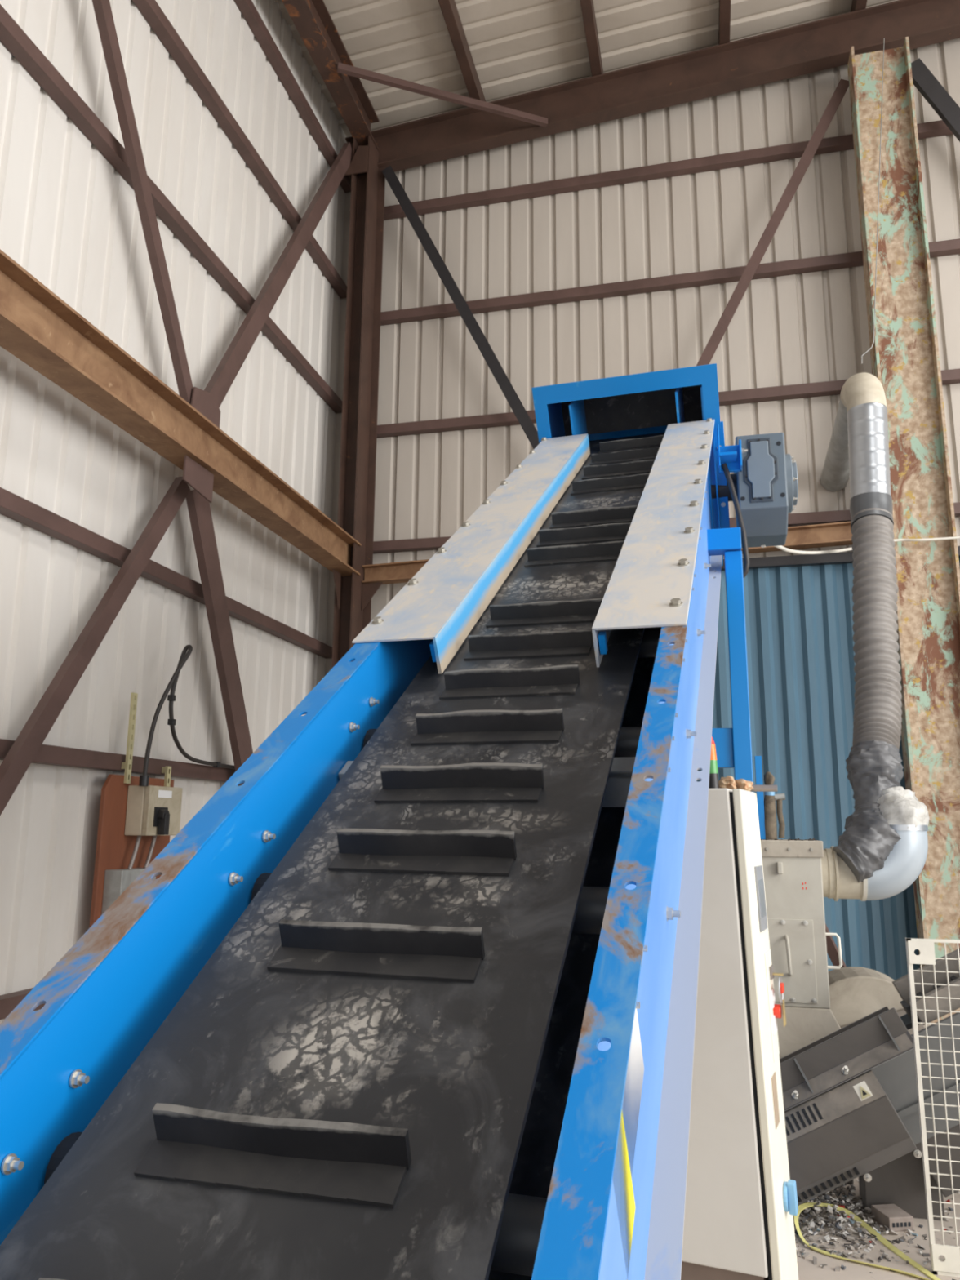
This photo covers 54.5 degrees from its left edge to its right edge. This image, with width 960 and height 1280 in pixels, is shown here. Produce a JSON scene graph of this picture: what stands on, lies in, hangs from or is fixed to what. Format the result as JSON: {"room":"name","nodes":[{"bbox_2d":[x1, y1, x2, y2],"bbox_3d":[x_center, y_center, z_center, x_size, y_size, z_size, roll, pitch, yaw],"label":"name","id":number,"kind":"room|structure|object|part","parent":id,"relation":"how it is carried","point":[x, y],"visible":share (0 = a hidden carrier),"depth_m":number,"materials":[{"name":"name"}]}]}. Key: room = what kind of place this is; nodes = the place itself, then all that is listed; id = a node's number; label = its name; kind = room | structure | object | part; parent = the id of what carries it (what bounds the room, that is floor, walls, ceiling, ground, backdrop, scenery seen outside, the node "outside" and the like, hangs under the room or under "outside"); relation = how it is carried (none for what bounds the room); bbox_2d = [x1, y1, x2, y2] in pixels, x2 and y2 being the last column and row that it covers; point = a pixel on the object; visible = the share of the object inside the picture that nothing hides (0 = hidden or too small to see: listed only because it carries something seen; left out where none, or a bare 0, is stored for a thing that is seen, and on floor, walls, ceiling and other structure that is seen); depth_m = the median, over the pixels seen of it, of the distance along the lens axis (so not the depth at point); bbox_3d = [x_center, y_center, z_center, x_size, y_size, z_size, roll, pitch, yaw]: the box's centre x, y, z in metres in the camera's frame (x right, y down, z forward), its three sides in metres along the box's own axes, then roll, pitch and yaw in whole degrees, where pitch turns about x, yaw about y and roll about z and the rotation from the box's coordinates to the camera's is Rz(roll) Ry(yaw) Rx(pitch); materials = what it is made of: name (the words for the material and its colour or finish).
{"room":"recycling plant interior","nodes":[
{"label":"recycling plant interior","id":0,"kind":"room"},
{"bbox_2d":[0,0,346,1023],"bbox_3d":[-2.977,-2.315,3.702,0.034,9.250,12.744,-2,-12,13],"label":"wall","id":1,"kind":"structure","parent":0,"point":[68,218],"depth_m":6.33,"materials":[{"name":"white metal"}]},
{"bbox_2d":[0,987,44,1019],"bbox_3d":[-2.954,1.501,2.869,0.095,0.100,12.250,-2,-12,13],"label":"wall rail","id":2,"kind":"object","parent":1,"relation":"attached to","point":[8,1002],"visible":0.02,"depth_m":4.83,"materials":[{"name":"brown metal"}]},
{"bbox_2d":[0,738,235,782],"bbox_3d":[-2.943,0.217,3.128,0.095,0.100,12.250,-2,-12,13],"label":"wall rail","id":3,"kind":"object","parent":1,"relation":"attached to","point":[46,754],"visible":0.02,"depth_m":5.71,"materials":[{"name":"brown metal"}]},
{"bbox_2d":[88,773,173,928],"bbox_3d":[-2.175,1.366,5.859,0.030,1.000,0.740,-2,-12,13],"label":"backboard","id":4,"kind":"object","parent":3,"relation":"attached to","point":[114,849],"visible":0.46,"depth_m":5.66,"materials":[{"name":"brown wood"}]},
{"bbox_2d":[101,867,155,915],"bbox_3d":[-2.135,1.542,5.677,0.120,0.285,0.360,-2,-12,13],"label":"junction box","id":5,"kind":"object","parent":4,"relation":"attached to","point":[116,881],"visible":0.38,"depth_m":5.52,"materials":[{"name":"grey metal"}]},
{"bbox_2d":[127,835,141,869],"bbox_3d":[-2.122,1.304,5.727,0.035,0.209,0.094,-2,-12,13],"label":"conduit","id":6,"kind":"object","parent":5,"relation":"attached to","point":[138,838],"visible":0.98,"depth_m":5.71,"materials":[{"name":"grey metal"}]},
{"bbox_2d":[143,835,156,867],"bbox_3d":[-2.082,1.337,5.889,0.035,0.209,0.094,-2,-12,13],"label":"conduit","id":7,"kind":"object","parent":5,"relation":"attached to","point":[153,839],"visible":0.86,"depth_m":5.87,"materials":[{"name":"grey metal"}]},
{"bbox_2d":[121,692,137,783],"bbox_3d":[-2.201,0.613,5.835,0.050,0.566,0.044,-2,-12,13],"label":"channel","id":8,"kind":"object","parent":4,"relation":"attached to","point":[127,766],"visible":1,"depth_m":5.82,"materials":[{"name":"metal"}]},
{"bbox_2d":[124,785,182,835],"bbox_3d":[-2.043,1.086,5.920,0.220,0.305,0.370,-2,-12,13],"label":"electrical box","id":9,"kind":"object","parent":4,"relation":"attached to","point":[151,810],"visible":0.96,"depth_m":5.79,"materials":[{"name":"beige plastic"}]},
{"bbox_3d":[-2.092,1.088,5.932,0.120,0.305,0.370,-2,-12,13],"label":"casing","id":10,"kind":"part","parent":9,"relation":"part of","materials":[{"name":"beige metal"}]},
{"bbox_2d":[153,806,169,835],"bbox_3d":[-1.979,1.134,5.837,0.060,0.170,0.140,-2,-12,13],"label":"switch","id":11,"kind":"object","parent":9,"relation":"attached to","point":[161,814],"depth_m":5.80,"materials":[{"name":"black plastic"}]},
{"bbox_3d":[-1.997,0.978,5.910,0.003,0.045,0.150,-2,-12,13],"label":"name plate","id":12,"kind":"part","parent":9,"relation":"part of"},
{"bbox_2d":[138,644,235,786],"bbox_3d":[-1.923,0.590,6.631,0.118,0.962,1.663,-1,-12,9],"label":"cable","id":13,"kind":"object","parent":9,"relation":"attached to","point":[144,780],"visible":0.95,"depth_m":6.15,"materials":[{"name":"plastic"}]},
{"bbox_2d":[161,765,171,786],"bbox_3d":[-2.098,0.911,6.217,0.050,0.135,0.044,-2,-12,13],"label":"channel","id":14,"kind":"object","parent":4,"relation":"attached to","point":[167,770],"visible":0.99,"depth_m":6.20,"materials":[{"name":"metal"}]},
{"bbox_2d":[0,487,332,657],"bbox_3d":[-2.932,-1.057,3.385,0.095,0.100,12.250,-2,-12,13],"label":"wall rail","id":15,"kind":"object","parent":1,"relation":"attached to","point":[13,506],"visible":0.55,"depth_m":5.90,"materials":[{"name":"brown metal"}]},
{"bbox_2d":[0,4,342,413],"bbox_3d":[-2.909,-3.606,3.899,0.095,0.100,12.250,-2,-12,13],"label":"wall rail","id":16,"kind":"object","parent":1,"relation":"attached to","point":[12,36],"visible":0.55,"depth_m":6.21,"materials":[{"name":"brown metal"}]},
{"bbox_2d":[132,0,346,298],"bbox_3d":[-2.897,-4.900,4.160,0.095,0.100,12.250,-2,-12,13],"label":"wall rail","id":17,"kind":"object","parent":1,"relation":"attached to","point":[150,10],"visible":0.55,"depth_m":7.55,"materials":[{"name":"brown metal"}]},
{"bbox_2d":[234,0,351,192],"bbox_3d":[-2.886,-6.155,4.413,0.095,0.100,12.250,-2,-12,13],"label":"wall rail","id":18,"kind":"object","parent":1,"relation":"attached to","point":[248,10],"visible":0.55,"depth_m":8.73,"materials":[{"name":"brown metal"}]},
{"bbox_2d":[275,0,897,137],"bbox_3d":[3.691,-7.597,3.127,13.703,1.135,12.750,-2,-12,13],"label":"ceiling","id":19,"kind":"structure","parent":0,"point":[517,47],"depth_m":9.28,"materials":[{"name":"white metal"}]},
{"bbox_2d":[324,37,959,675],"bbox_3d":[5.132,-1.948,8.071,13.717,10.400,0.038,-2,-12,13],"label":"wall","id":20,"kind":"structure","parent":0,"point":[807,327],"depth_m":9.30,"materials":[{"name":"metal"}]},
{"bbox_2d":[373,502,959,553],"bbox_3d":[5.080,-1.167,7.850,13.300,0.100,0.095,-2,-12,13],"label":"wall rail","id":21,"kind":"object","parent":20,"relation":"attached to","point":[837,516],"visible":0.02,"depth_m":8.47,"materials":[{"name":"brown metal"}]},
{"bbox_2d":[383,120,952,220],"bbox_3d":[5.113,-4.853,8.593,13.300,0.100,0.095,-2,-12,13],"label":"wall rail","id":22,"kind":"object","parent":20,"relation":"attached to","point":[935,128],"visible":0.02,"depth_m":9.40,"materials":[{"name":"brown metal"}]},
{"bbox_2d":[377,368,959,438],"bbox_3d":[5.091,-2.383,8.095,13.300,0.100,0.095,-2,-12,13],"label":"wall rail","id":23,"kind":"object","parent":20,"relation":"attached to","point":[950,376],"visible":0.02,"depth_m":8.74,"materials":[{"name":"brown metal"}]},
{"bbox_2d":[380,238,959,325],"bbox_3d":[5.102,-3.628,8.346,13.300,0.100,0.095,-2,-12,13],"label":"wall rail","id":24,"kind":"object","parent":20,"relation":"attached to","point":[947,247],"visible":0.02,"depth_m":9.15,"materials":[{"name":"brown metal"}]},
{"bbox_2d":[820,372,928,901],"bbox_3d":[2.636,-0.111,6.589,0.648,3.608,3.237,-4,-12,22],"label":"duct","id":25,"kind":"object","parent":20,"relation":"attached to","point":[882,848],"visible":1,"depth_m":5.55,"materials":[{"name":"grey plastic"}]},
{"bbox_2d":[696,557,959,980],"bbox_3d":[6.346,1.093,6.988,10.788,4.030,0.049,-2,-12,13],"label":"wall","id":26,"kind":"structure","parent":0,"point":[799,623],"depth_m":7.98,"materials":[{"name":"blue metal"}]},
{"bbox_2d":[721,546,959,570],"bbox_3d":[6.306,-0.835,7.326,10.700,0.082,0.065,-2,-12,13],"label":"flashing","id":27,"kind":"object","parent":26,"relation":"attached to","point":[836,557],"visible":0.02,"depth_m":8.14,"materials":[{"name":"black metal"}]},
{"bbox_2d":[793,1177,959,1279],"bbox_3d":[3.117,1.604,-0.785,13.700,0.100,16.600,-2,-12,13],"label":"floor","id":28,"kind":"structure","parent":0,"point":[806,1270],"depth_m":3.73,"materials":[{"name":"concrete"}]},
{"bbox_2d":[331,134,378,668],"bbox_3d":[-1.247,-0.967,9.035,0.185,8.745,0.280,-2,-12,13],"label":"steel column","id":29,"kind":"structure","parent":28,"relation":"on","point":[356,402],"depth_m":9.30,"materials":[{"name":"brown metal"}]},
{"bbox_2d":[0,248,361,576],"bbox_3d":[-2.657,-1.922,3.309,0.220,0.310,11.900,-2,-12,13],"label":"beam","id":30,"kind":"structure","parent":29,"relation":"attached to","point":[37,327],"depth_m":5.67,"materials":[{"name":"metal"}]},
{"bbox_2d":[0,476,190,815],"bbox_3d":[-2.324,0.417,4.955,0.060,3.560,2.392,-2,-12,13],"label":"brace","id":31,"kind":"object","parent":30,"relation":"attached to","point":[15,765],"visible":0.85,"depth_m":5.28,"materials":[{"name":"brown metal"}]},
{"bbox_2d":[182,455,213,502],"bbox_3d":[-1.869,-1.065,6.185,0.014,0.200,0.351,-2,-12,13],"label":"gusset plate","id":32,"kind":"object","parent":30,"relation":"attached to","point":[195,475],"visible":1,"depth_m":6.17,"materials":[{"name":"brown paint"}]},
{"bbox_2d":[191,386,220,427],"bbox_3d":[-1.952,-1.606,6.615,0.014,0.370,0.390,-2,-12,13],"label":"gusset plate","id":33,"kind":"object","parent":30,"relation":"attached to","point":[204,402],"visible":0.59,"depth_m":6.63,"materials":[{"name":"brown paint"}]},
{"bbox_2d":[92,0,192,404],"bbox_3d":[-2.274,-3.565,5.818,0.060,3.603,2.305,-2,-12,13],"label":"brace","id":34,"kind":"object","parent":33,"relation":"attached to","point":[102,8],"visible":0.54,"depth_m":6.03,"materials":[{"name":"brown metal"}]},
{"bbox_2d":[186,489,253,786],"bbox_3d":[-1.852,0.351,6.931,0.060,2.711,1.518,-2,-12,13],"label":"brace","id":35,"kind":"object","parent":30,"relation":"attached to","point":[198,508],"visible":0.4,"depth_m":6.77,"materials":[{"name":"brown metal"}]},
{"bbox_2d":[204,142,352,408],"bbox_3d":[-1.671,-3.419,8.264,0.060,4.077,2.509,-2,-12,13],"label":"brace","id":36,"kind":"object","parent":29,"relation":"attached to","point":[221,380],"visible":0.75,"depth_m":7.87,"materials":[{"name":"brown metal"}]},
{"bbox_2d":[281,0,379,149],"bbox_3d":[-2.603,-6.582,4.303,0.200,0.360,12.010,-2,-12,13],"label":"beam","id":37,"kind":"structure","parent":29,"relation":"on","point":[312,20],"depth_m":9.00,"materials":[{"name":"brown metal"}]},
{"bbox_2d":[337,62,547,127],"bbox_3d":[-0.335,-5.356,9.173,2.143,0.085,0.050,4,-12,-18],"label":"tie","id":38,"kind":"object","parent":37,"relation":"attached to","point":[344,68],"visible":1,"depth_m":9.14,"materials":[{"name":"brown paint"}]},
{"bbox_2d":[332,568,341,608],"bbox_3d":[-1.347,-0.478,8.719,0.012,0.340,0.180,-2,-12,13],"label":"support bracket","id":39,"kind":"object","parent":29,"relation":"attached to","point":[337,575],"visible":1,"depth_m":8.75,"materials":[{"name":"brown metal"}]},
{"bbox_2d":[345,145,368,175],"bbox_3d":[-1.284,-5.002,9.706,0.240,0.320,0.014,-2,-12,13],"label":"gusset plate","id":40,"kind":"object","parent":29,"relation":"attached to","point":[358,164],"visible":1,"depth_m":9.69,"materials":[{"name":"brown metal"}]},
{"bbox_2d":[361,582,382,611],"bbox_3d":[-1.038,-0.414,8.960,0.205,0.275,0.012,-2,-12,13],"label":"support bracket","id":41,"kind":"object","parent":29,"relation":"attached to","point":[369,589],"visible":1,"depth_m":8.97,"materials":[{"name":"brown metal"}]},
{"bbox_2d":[362,167,385,630],"bbox_3d":[-1.078,-0.846,9.184,0.085,8.570,0.120,-2,-12,13],"label":"post","id":42,"kind":"object","parent":28,"relation":"on","point":[381,179],"visible":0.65,"depth_m":9.48,"materials":[{"name":"brown metal"}]},
{"bbox_2d":[382,165,539,448],"bbox_3d":[-0.025,-3.038,9.270,2.119,4.129,0.060,-2,-12,13],"label":"brace","id":43,"kind":"object","parent":42,"relation":"attached to","point":[525,421],"visible":0.65,"depth_m":9.33,"materials":[{"name":"black metal"}]},
{"bbox_2d":[361,521,853,584],"bbox_3d":[1.162,-0.783,8.526,4.705,0.305,0.140,-2,-12,13],"label":"beam","id":44,"kind":"structure","parent":42,"relation":"attached to","point":[835,534],"depth_m":8.15,"materials":[{"name":"metal"}]},
{"bbox_2d":[345,0,959,180],"bbox_3d":[4.967,-5.990,8.706,13.184,1.481,0.160,-2,-12,13],"label":"roof beam","id":45,"kind":"structure","parent":42,"relation":"on","point":[823,44],"depth_m":9.36,"materials":[{"name":"brown metal"}]},
{"bbox_2d":[438,0,485,102],"bbox_3d":[-1.425,-6.872,4.196,0.100,0.190,12.250,-2,-12,13],"label":"roof purlin","id":46,"kind":"structure","parent":45,"relation":"on","point":[449,10],"depth_m":9.13,"materials":[{"name":"brown metal"}]},
{"bbox_2d":[580,0,603,76],"bbox_3d":[-0.200,-7.019,3.922,0.100,0.190,12.250,-2,-12,13],"label":"roof purlin","id":47,"kind":"structure","parent":45,"relation":"on","point":[587,6],"depth_m":9.08,"materials":[{"name":"brown metal"}]},
{"bbox_2d":[718,0,730,44],"bbox_3d":[1.035,-7.167,3.646,0.100,0.190,12.250,-2,-12,13],"label":"roof purlin","id":48,"kind":"structure","parent":45,"relation":"on","point":[724,19],"depth_m":9.02,"materials":[{"name":"brown metal"}]},
{"bbox_2d":[850,0,866,12],"bbox_3d":[2.269,-7.316,3.370,0.100,0.190,12.250,-2,-12,13],"label":"roof purlin","id":49,"kind":"structure","parent":45,"relation":"on","point":[856,5],"depth_m":8.95,"materials":[{"name":"brown metal"}]},
{"bbox_2d":[0,363,798,1279],"bbox_3d":[0.198,0.123,2.937,1.443,4.222,5.534,-4,-12,21],"label":"conveyor","id":50,"kind":"object","parent":28,"relation":"on","point":[412,995],"visible":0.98,"depth_m":1.52,"materials":[{"name":"blue paint"}]},
{"bbox_3d":[-0.196,0.267,2.640,0.005,0.629,5.312,-3,22,17],"label":"rail","id":51,"kind":"part","parent":50,"relation":"part of","materials":[{"name":"blue metal"}]},
{"bbox_3d":[0.110,-0.529,3.647,0.235,0.008,2.720,-3,22,17],"label":"plate","id":52,"kind":"part","parent":50,"relation":"part of","materials":[{"name":"grey metal"}]},
{"bbox_2d":[531,363,723,565],"bbox_3d":[0.872,-0.948,5.203,0.964,1.187,1.287,-2,-12,13],"label":"hood","id":53,"kind":"object","parent":50,"relation":"attached to","point":[622,419],"depth_m":4.82,"materials":[{"name":"metal"}]},
{"bbox_3d":[0.722,-0.561,3.462,0.228,0.008,2.720,-3,22,17],"label":"plate","id":54,"kind":"part","parent":50,"relation":"part of","materials":[{"name":"grey metal"}]},
{"bbox_3d":[0.509,0.230,2.426,0.005,0.629,5.312,-3,22,17],"label":"rail","id":55,"kind":"part","parent":50,"relation":"part of","materials":[{"name":"blue metal"}]},
{"bbox_3d":[1.294,-1.034,5.078,0.098,0.799,0.765,-3,22,17],"label":"head plate","id":56,"kind":"part","parent":50,"relation":"part of","materials":[{"name":"blue paint"}]},
{"bbox_3d":[1.126,-0.469,4.469,0.240,0.105,0.100,-2,-12,13],"label":"support arm","id":57,"kind":"part","parent":50,"relation":"part of","materials":[{"name":"blue paint"}]},
{"bbox_3d":[1.195,1.030,4.157,0.160,2.945,0.160,-2,-12,13],"label":"support leg","id":58,"kind":"part","parent":50,"relation":"part of","materials":[{"name":"blue paint"}]},
{"bbox_2d":[760,536,959,554],"bbox_3d":[2.960,-0.594,6.587,4.344,0.941,1.251,8,-13,-32],"label":"cable","id":59,"kind":"object","parent":50,"relation":"hanging from","point":[780,547],"visible":0.75,"depth_m":6.66,"materials":[{"name":"white plastic"}]},
{"bbox_2d":[680,737,798,1279],"bbox_3d":[0.757,1.308,3.128,0.527,1.985,0.371,-5,-12,24],"label":"tall cabinet","id":60,"kind":"object","parent":28,"relation":"on","point":[741,1205],"visible":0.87,"depth_m":2.92,"materials":[{"name":"grey metal"}]},
{"bbox_2d":[718,775,737,789],"bbox_3d":[0.868,0.510,3.280,0.073,0.063,0.133,-2,-12,13],"label":"glove","id":61,"kind":"object","parent":60,"relation":"on","point":[727,782],"visible":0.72,"depth_m":3.23,"materials":[{"name":"beige fabric"}]},
{"bbox_2d":[734,778,753,791],"bbox_3d":[0.925,0.513,3.273,0.071,0.050,0.117,-2,-12,13],"label":"rag","id":62,"kind":"object","parent":60,"relation":"on","point":[742,784],"visible":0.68,"depth_m":3.25,"materials":[{"name":"beige fabric"}]},
{"bbox_2d":[750,784,777,791],"bbox_3d":[0.981,0.532,3.340,0.164,0.025,0.032,-2,-12,13],"label":"rod","id":63,"kind":"object","parent":60,"relation":"on","point":[757,788],"visible":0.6,"depth_m":3.32,"materials":[{"name":"grey metal"}]},
{"bbox_3d":[0.936,1.346,3.038,0.088,1.688,0.371,-5,-12,24],"label":"cabinet door","id":64,"kind":"part","parent":60,"relation":"part of","materials":[{"name":"white metal"}]},
{"bbox_3d":[0.986,1.230,3.147,0.015,0.340,0.137,-5,-12,24],"label":"lock plate","id":65,"kind":"part","parent":60,"relation":"part of","materials":[{"name":"white metal"}]},
{"bbox_2d":[769,988,775,1008],"bbox_3d":[0.990,1.213,3.152,0.006,0.055,0.080,-5,-12,24],"label":"switch","id":66,"kind":"object","parent":60,"relation":"attached to","point":[772,1002],"depth_m":3.14,"materials":[{"name":"white plastic"}]},
{"bbox_2d":[772,1014,777,1035],"bbox_3d":[0.992,1.291,3.135,0.006,0.055,0.080,-5,-12,24],"label":"switch","id":67,"kind":"object","parent":60,"relation":"attached to","point":[775,1028],"depth_m":3.12,"materials":[{"name":"white plastic"}]},
{"bbox_2d":[772,972,786,1026],"bbox_3d":[1.016,1.221,3.159,0.038,0.173,0.075,-2,-12,13],"label":"tag","id":68,"kind":"object","parent":60,"relation":"hanging from","point":[780,985],"visible":1,"depth_m":3.15,"materials":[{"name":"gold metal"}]},
{"bbox_3d":[0.986,1.768,2.954,0.037,0.090,0.084,-5,-12,24],"label":"rotary handle","id":69,"kind":"part","parent":60,"relation":"part of","materials":[{"name":"blue plastic"}]},
{"bbox_2d":[760,839,853,1184],"bbox_3d":[1.528,1.884,4.977,0.822,1.600,0.765,-2,-12,13],"label":"machine housing","id":70,"kind":"object","parent":28,"relation":"on","point":[793,869],"visible":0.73,"depth_m":4.74,"materials":[{"name":"metal"}]},
{"bbox_2d":[754,755,765,839],"bbox_3d":[1.569,0.883,5.223,0.035,0.460,0.070,-2,-12,13],"label":"bracket","id":71,"kind":"object","parent":70,"relation":"on","point":[757,759],"visible":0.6,"depth_m":5.19,"materials":[{"name":"blue metal"}]},
{"bbox_2d":[764,771,785,839],"bbox_3d":[1.635,0.921,5.183,0.125,0.373,0.072,-2,-12,13],"label":"canister","id":72,"kind":"object","parent":70,"relation":"on","point":[770,797],"visible":0.88,"depth_m":5.16,"materials":[{"name":"brown metal"}]},
{"bbox_2d":[760,838,816,840],"bbox_3d":[1.517,1.069,4.996,0.549,0.020,0.271,-2,-12,13],"label":"crumbs","id":73,"kind":"object","parent":70,"relation":"on","point":[788,839],"visible":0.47,"depth_m":4.96,"materials":[{"name":"grey"}]},
{"bbox_3d":[1.562,1.600,4.716,0.026,0.202,0.056,-2,-12,13],"label":"pull handle","id":74,"kind":"part","parent":70,"relation":"part of","materials":[{"name":"grey metal"}]},
{"bbox_3d":[1.529,1.144,5.138,0.627,0.085,0.574,-2,-12,13],"label":"hopper lid","id":75,"kind":"part","parent":70,"relation":"part of","materials":[{"name":"beige metal"}]},
{"bbox_3d":[1.458,1.634,4.764,0.485,0.405,0.006,-2,-12,13],"label":"access panel","id":76,"kind":"part","parent":70,"relation":"part of","materials":[{"name":"grey metal"}]},
{"bbox_3d":[1.793,1.574,4.717,0.073,0.175,0.016,-2,-12,13],"label":"handle","id":77,"kind":"part","parent":70,"relation":"part of","materials":[{"name":"white metal"}]},
{"bbox_2d":[825,923,846,967],"bbox_3d":[2.305,2.147,5.838,0.678,1.464,0.050,-7,-13,32],"label":"bar","id":78,"kind":"object","parent":28,"relation":"on","point":[832,948],"visible":0.02,"depth_m":5.90,"materials":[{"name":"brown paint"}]},
{"bbox_2d":[794,1202,941,1279],"bbox_3d":[1.505,2.419,3.719,0.344,0.058,0.740,3,-12,-12],"label":"strap","id":79,"kind":"object","parent":28,"relation":"on","point":[803,1206],"visible":0.94,"depth_m":3.75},
{"bbox_2d":[779,947,959,1220],"bbox_3d":[1.983,1.804,4.145,1.844,1.436,0.530,-2,-12,13],"label":"machine","id":80,"kind":"object","parent":28,"relation":"on","point":[850,1095],"visible":0.84,"depth_m":4.03,"materials":[{"name":"grey metal"}]},
{"bbox_3d":[1.436,2.027,3.989,0.570,0.361,0.059,-2,-12,13],"label":"dusty panel","id":81,"kind":"part","parent":80,"relation":"part of","materials":[{"name":"grey metal"}]},
{"bbox_3d":[1.526,2.159,4.097,0.689,0.583,0.360,-2,-12,13],"label":"motor","id":82,"kind":"part","parent":80,"relation":"part of","materials":[{"name":"grey metal"}]},
{"bbox_3d":[1.854,1.979,4.068,1.368,0.967,0.030,-2,-12,13],"label":"plate","id":83,"kind":"part","parent":80,"relation":"part of","materials":[{"name":"grey metal"}]},
{"bbox_3d":[2.425,1.417,4.245,0.999,0.631,0.280,-2,-12,13],"label":"conveyor frame","id":84,"kind":"part","parent":80,"relation":"part of","materials":[{"name":"grey metal"}]},
{"bbox_3d":[2.057,2.197,3.999,0.379,0.358,0.040,-2,-12,13],"label":"foot plate","id":85,"kind":"part","parent":80,"relation":"part of","materials":[{"name":"white metal"}]},
{"bbox_2d":[793,1179,955,1279],"bbox_3d":[1.580,2.476,3.996,1.041,0.076,1.273,-2,-12,13],"label":"pile","id":86,"kind":"object","parent":28,"relation":"on","point":[824,1197],"visible":0.59,"depth_m":3.94,"materials":[{"name":"grey metal"}]},
{"bbox_2d":[798,1183,959,1265],"bbox_3d":[2.097,2.578,4.363,1.368,0.027,1.707,-2,-12,13],"label":"debris","id":87,"kind":"object","parent":28,"relation":"on","point":[910,1242],"visible":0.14,"depth_m":3.82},
{"bbox_2d":[828,966,931,1034],"bbox_3d":[2.221,2.351,5.347,0.660,0.843,0.496,-2,-12,13],"label":"housing","id":88,"kind":"object","parent":28,"relation":"on","point":[855,993],"visible":0.11,"depth_m":5.28,"materials":[{"name":"metal"}]},
{"bbox_2d":[871,1204,913,1231],"bbox_3d":[1.767,2.476,3.994,0.110,0.055,0.142,2,-12,-8],"label":"brick","id":89,"kind":"object","parent":28,"relation":"on","point":[895,1219],"visible":1,"depth_m":3.95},
{"bbox_2d":[847,36,959,1022],"bbox_3d":[3.674,-1.187,7.838,0.495,8.790,0.240,-2,-12,13],"label":"steel column","id":90,"kind":"structure","parent":28,"relation":"on","point":[904,350],"depth_m":7.89,"materials":[{"name":"brown metal"}]},
{"bbox_2d":[696,79,848,365],"bbox_3d":[2.402,-3.198,8.700,2.264,4.256,0.060,-2,-12,13],"label":"brace","id":91,"kind":"object","parent":90,"relation":"attached to","point":[842,86],"visible":0.55,"depth_m":8.73,"materials":[{"name":"metal"}]},
{"bbox_2d":[861,38,884,364],"bbox_3d":[3.231,-3.743,7.557,0.068,3.881,1.543,-9,-15,38],"label":"wire","id":92,"kind":"object","parent":90,"relation":"hanging from","point":[884,38],"visible":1,"depth_m":7.38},
{"bbox_2d":[911,57,959,142],"bbox_3d":[4.905,-3.664,8.174,1.934,3.667,0.060,-2,-12,13],"label":"brace","id":93,"kind":"object","parent":90,"relation":"attached to","point":[923,80],"visible":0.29,"depth_m":8.59,"materials":[{"name":"black metal"}]},
{"bbox_2d":[905,937,959,1277],"bbox_3d":[2.118,1.800,3.584,0.795,1.225,0.035,-2,-12,13],"label":"mesh panel","id":94,"kind":"object","parent":28,"relation":"on","point":[950,1267],"visible":1,"depth_m":3.66,"materials":[{"name":"white metal"}]},
{"bbox_3d":[1.783,1.261,3.761,0.097,0.090,0.004,-2,-12,13],"label":"corner plate","id":95,"kind":"part","parent":94,"relation":"part of","materials":[{"name":"white metal"}]},
{"bbox_3d":[1.773,2.352,3.541,0.097,0.090,0.004,-2,-12,13],"label":"corner plate","id":96,"kind":"part","parent":94,"relation":"part of","materials":[{"name":"white metal"}]}
]}

